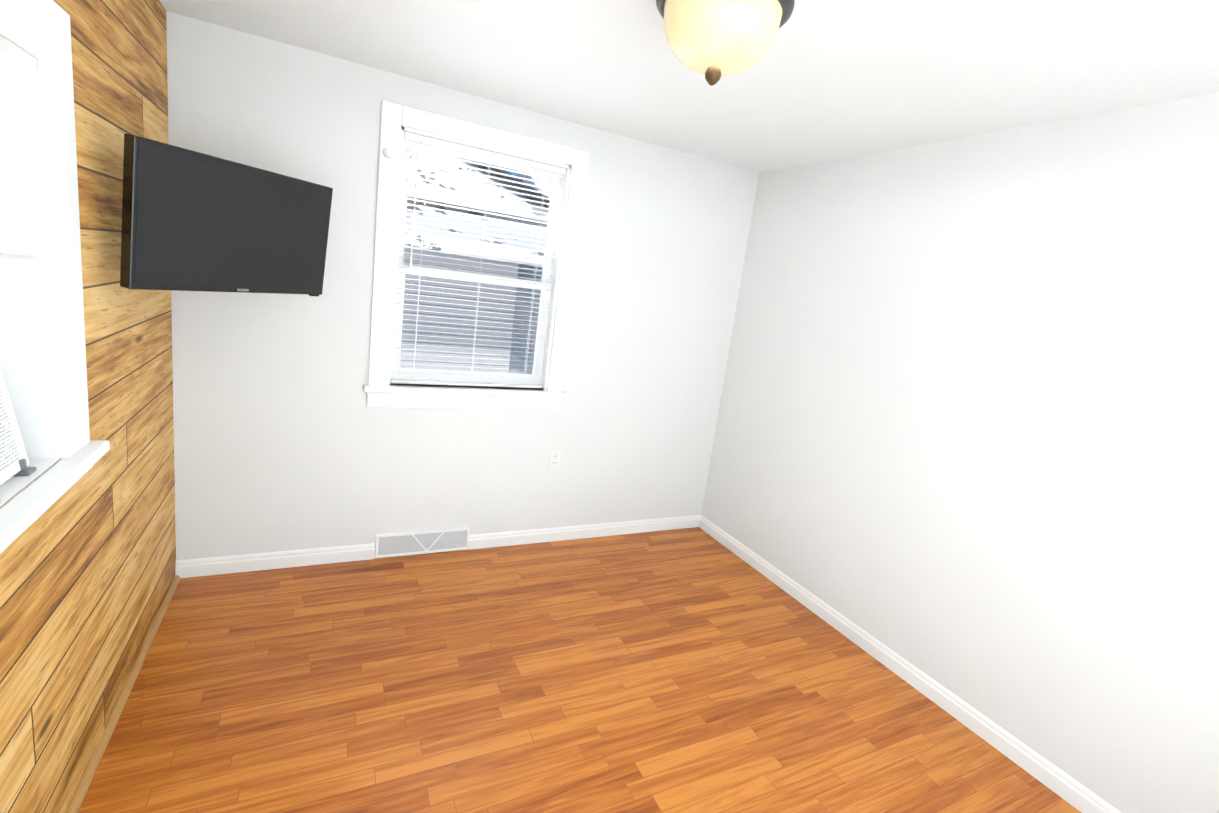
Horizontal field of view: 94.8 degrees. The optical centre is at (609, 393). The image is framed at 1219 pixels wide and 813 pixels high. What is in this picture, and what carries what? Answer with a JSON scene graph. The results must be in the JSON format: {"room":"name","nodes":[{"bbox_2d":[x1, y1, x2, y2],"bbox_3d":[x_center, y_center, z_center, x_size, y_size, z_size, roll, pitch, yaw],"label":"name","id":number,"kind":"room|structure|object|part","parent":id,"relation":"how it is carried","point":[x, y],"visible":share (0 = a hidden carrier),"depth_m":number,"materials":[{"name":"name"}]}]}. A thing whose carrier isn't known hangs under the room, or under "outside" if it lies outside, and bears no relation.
{"room":"empty bedroom","nodes":[
{"label":"empty bedroom","id":0,"kind":"room"},
{"bbox_2d":[0,0,175,812],"bbox_3d":[-1.223,0.064,0.923,0.160,2.440,3.390,2,12,-27],"label":"wall","id":1,"kind":"structure","parent":0,"point":[87,567],"depth_m":1.67,"materials":[{"name":"brown wood"}]},
{"bbox_2d":[0,34,59,506],"bbox_3d":[-1.214,-0.205,0.979,0.111,0.935,0.760,2,12,-27],"label":"window","id":2,"kind":"structure","parent":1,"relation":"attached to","point":[27,360],"depth_m":1.31,"materials":[{"name":"white"}]},
{"bbox_2d":[0,366,35,484],"bbox_3d":[-1.279,0.051,1.098,0.075,0.368,0.450,2,12,-27],"label":"window blind","id":3,"kind":"object","parent":2,"relation":"on","point":[14,461],"visible":1,"depth_m":1.27,"materials":[{"name":"plastic"}]},
{"bbox_2d":[0,253,47,271],"bbox_3d":[-1.208,-0.224,0.977,0.100,0.025,0.752,2,12,-27],"label":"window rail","id":4,"kind":"object","parent":2,"relation":"attached to","point":[10,262],"visible":1,"depth_m":1.23,"materials":[{"name":"white"}]},
{"bbox_2d":[0,0,109,553],"bbox_3d":[-1.137,-0.235,1.010,0.057,1.147,1.090,2,12,-27],"label":"window frame","id":5,"kind":"structure","parent":1,"relation":"attached to","point":[40,30],"depth_m":1.34,"materials":[{"name":"white wood"}]},
{"bbox_2d":[67,575,179,812],"bbox_3d":[-1.296,1.248,1.185,0.018,0.018,3.377,2,12,-27],"label":"trim","id":6,"kind":"structure","parent":1,"relation":"attached to","point":[78,799],"depth_m":1.88,"materials":[{"name":"brown wood"}]},
{"bbox_2d":[166,11,758,559],"bbox_3d":[-0.583,-0.289,3.200,3.366,2.440,0.160,2,12,-27],"label":"wall","id":7,"kind":"structure","parent":0,"point":[286,437],"depth_m":2.92,"materials":[{"name":"paint"}]},
{"bbox_2d":[120,133,332,295],"bbox_3d":[-1.359,-0.606,2.107,0.561,0.443,0.910,2,12,-27],"label":"tv","id":8,"kind":"object","parent":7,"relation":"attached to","point":[194,221],"visible":1,"depth_m":1.85,"materials":[{"name":"black plastic"}]},
{"bbox_2d":[375,527,469,558],"bbox_3d":[-1.045,0.839,3.153,0.502,0.135,0.020,2,12,-27],"label":"air vent","id":9,"kind":"object","parent":7,"relation":"in","point":[416,542],"visible":1,"depth_m":3.15,"materials":[{"name":"white metal"}]},
{"bbox_2d":[175,515,700,577],"bbox_3d":[-0.695,0.877,3.344,3.046,0.087,0.015,2,12,-27],"label":"baseboard","id":10,"kind":"structure","parent":7,"relation":"attached to","point":[197,567],"depth_m":3.02,"materials":[{"name":"white wood"}]},
{"bbox_2d":[363,100,588,409],"bbox_3d":[-0.708,-0.642,3.028,1.099,1.460,0.230,2,12,-27],"label":"window","id":11,"kind":"structure","parent":7,"relation":"in","point":[377,389],"depth_m":2.99,"materials":[{"name":"white wood"}]},
{"bbox_2d":[383,147,392,157],"bbox_3d":[-1.039,-1.126,2.625,0.044,0.044,0.022,2,12,-27],"label":"sensor","id":12,"kind":"object","parent":11,"relation":"attached to","point":[387,152],"visible":0.98,"depth_m":2.62,"materials":[{"name":"white plastic"}]},
{"bbox_3d":[-0.722,-0.660,3.056,0.843,1.227,0.080,2,12,-27],"label":"window sash","id":13,"kind":"part","parent":11,"relation":"part of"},
{"bbox_2d":[391,132,565,387],"bbox_3d":[-0.687,-0.640,2.988,0.831,1.227,0.042,2,12,-27],"label":"window blind","id":14,"kind":"object","parent":11,"relation":"attached to","point":[471,150],"visible":0.94,"depth_m":2.94,"materials":[{"name":"white plastic"}]},
{"bbox_2d":[548,450,560,467],"bbox_3d":[-0.332,0.403,3.409,0.072,0.116,0.010,2,12,-27],"label":"electrical outlet","id":15,"kind":"object","parent":7,"relation":"attached to","point":[554,458],"visible":1,"depth_m":3.40,"materials":[{"name":"white plastic"}]},
{"bbox_2d":[78,527,1080,812],"bbox_3d":[0.037,1.357,1.897,3.366,0.120,3.710,2,12,-27],"label":"floor","id":16,"kind":"structure","parent":0,"point":[696,669],"depth_m":2.19,"materials":[{"name":"laminate"}]},
{"bbox_2d":[159,0,1218,172],"bbox_3d":[0.365,-1.136,1.419,3.366,0.120,3.710,2,12,-27],"label":"ceiling","id":17,"kind":"structure","parent":0,"point":[823,80],"depth_m":2.01,"materials":[{"name":"paint"}]},
{"bbox_2d":[656,0,793,27],"bbox_3d":[0.313,-1.070,1.531,0.374,0.064,0.374,2,12,-27],"label":"pan","id":18,"kind":"object","parent":17,"relation":"attached to","point":[787,6],"visible":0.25,"depth_m":1.50,"materials":[{"name":"grey metal"}]},
{"bbox_2d":[664,0,782,75],"bbox_3d":[0.301,-0.976,1.549,0.320,0.146,0.320,2,12,-27],"label":"ceiling light","id":19,"kind":"object","parent":18,"relation":"attached to","point":[729,37],"visible":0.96,"depth_m":1.46,"materials":[{"name":"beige glass"}]},
{"bbox_2d":[705,66,720,85],"bbox_3d":[0.289,-0.886,1.566,0.046,0.050,0.046,2,12,-27],"label":"finial","id":20,"kind":"object","parent":19,"relation":"attached to","point":[712,75],"visible":1,"depth_m":1.55,"materials":[{"name":"gold metal"}]},
{"bbox_2d":[701,93,1218,812],"bbox_3d":[1.660,0.175,2.324,0.160,2.440,3.550,2,12,-27],"label":"wall","id":21,"kind":"structure","parent":0,"point":[965,445],"depth_m":2.23,"materials":[{"name":"paint"}]},
{"bbox_2d":[699,515,1120,812],"bbox_3d":[1.396,1.300,2.573,0.015,0.087,3.390,2,12,-27],"label":"baseboard","id":22,"kind":"structure","parent":21,"relation":"attached to","point":[1077,795],"depth_m":2.48,"materials":[{"name":"white wood"}]},
{"label":"outside","id":23,"kind":"structure","parent":0,"visible":0},
{"bbox_2d":[508,354,532,373],"bbox_3d":[-6.349,-1.804,17.680,34.000,0.100,30.730,2,12,-27],"label":"snow","id":24,"kind":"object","parent":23,"point":[520,366],"depth_m":14.32,"materials":[{"name":"white"}]},
{"bbox_2d":[400,196,522,372],"bbox_3d":[-7.006,-1.706,7.893,9.860,3.200,6.000,2,12,-27],"label":"wall","id":25,"kind":"structure","parent":24,"relation":"on","point":[433,308],"depth_m":7.18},
{"bbox_2d":[408,147,548,207],"bbox_3d":[-6.670,-4.258,7.403,10.560,2.140,6.700,2,12,-27],"label":"roof","id":26,"kind":"structure","parent":25,"relation":"on","point":[467,179],"depth_m":6.88,"materials":[{"name":"white"}]},
{"bbox_2d":[407,183,547,222],"bbox_3d":[-6.816,-3.147,7.616,10.560,0.160,6.700,2,12,-27],"label":"fascia","id":27,"kind":"object","parent":26,"relation":"attached to","point":[477,202],"depth_m":6.66,"materials":[{"name":"white plastic"}]},
{"bbox_2d":[480,162,548,205],"bbox_3d":[-4.366,-3.868,6.788,7.412,2.188,3.827,2,12,-27],"label":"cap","id":28,"kind":"object","parent":26,"relation":"on","point":[519,185],"depth_m":6.99,"materials":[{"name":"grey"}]},
{"bbox_2d":[510,264,541,364],"bbox_3d":[2.123,-2.434,18.213,10.500,3.100,7.000,2,12,-27],"label":"wall","id":29,"kind":"structure","parent":24,"relation":"on","point":[523,343],"depth_m":15.25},
{"bbox_2d":[515,170,551,197],"bbox_3d":[2.459,-4.991,17.722,11.100,2.250,7.600,2,12,-27],"label":"house roof","id":30,"kind":"structure","parent":29,"relation":"on","point":[534,183],"depth_m":14.28,"materials":[{"name":"white"}]},
{"bbox_3d":[-0.742,-0.231,6.507,4.300,2.450,0.100,2,12,-27],"label":"post","id":31,"kind":"object","parent":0,"visible":0},
{"bbox_2d":[404,199,546,266],"bbox_3d":[-0.815,-1.822,6.749,4.600,0.560,1.400,2,12,-27],"label":"lean-to roof","id":32,"kind":"structure","parent":31,"relation":"on","point":[424,236],"depth_m":6.07,"materials":[{"name":"white"}]}
]}

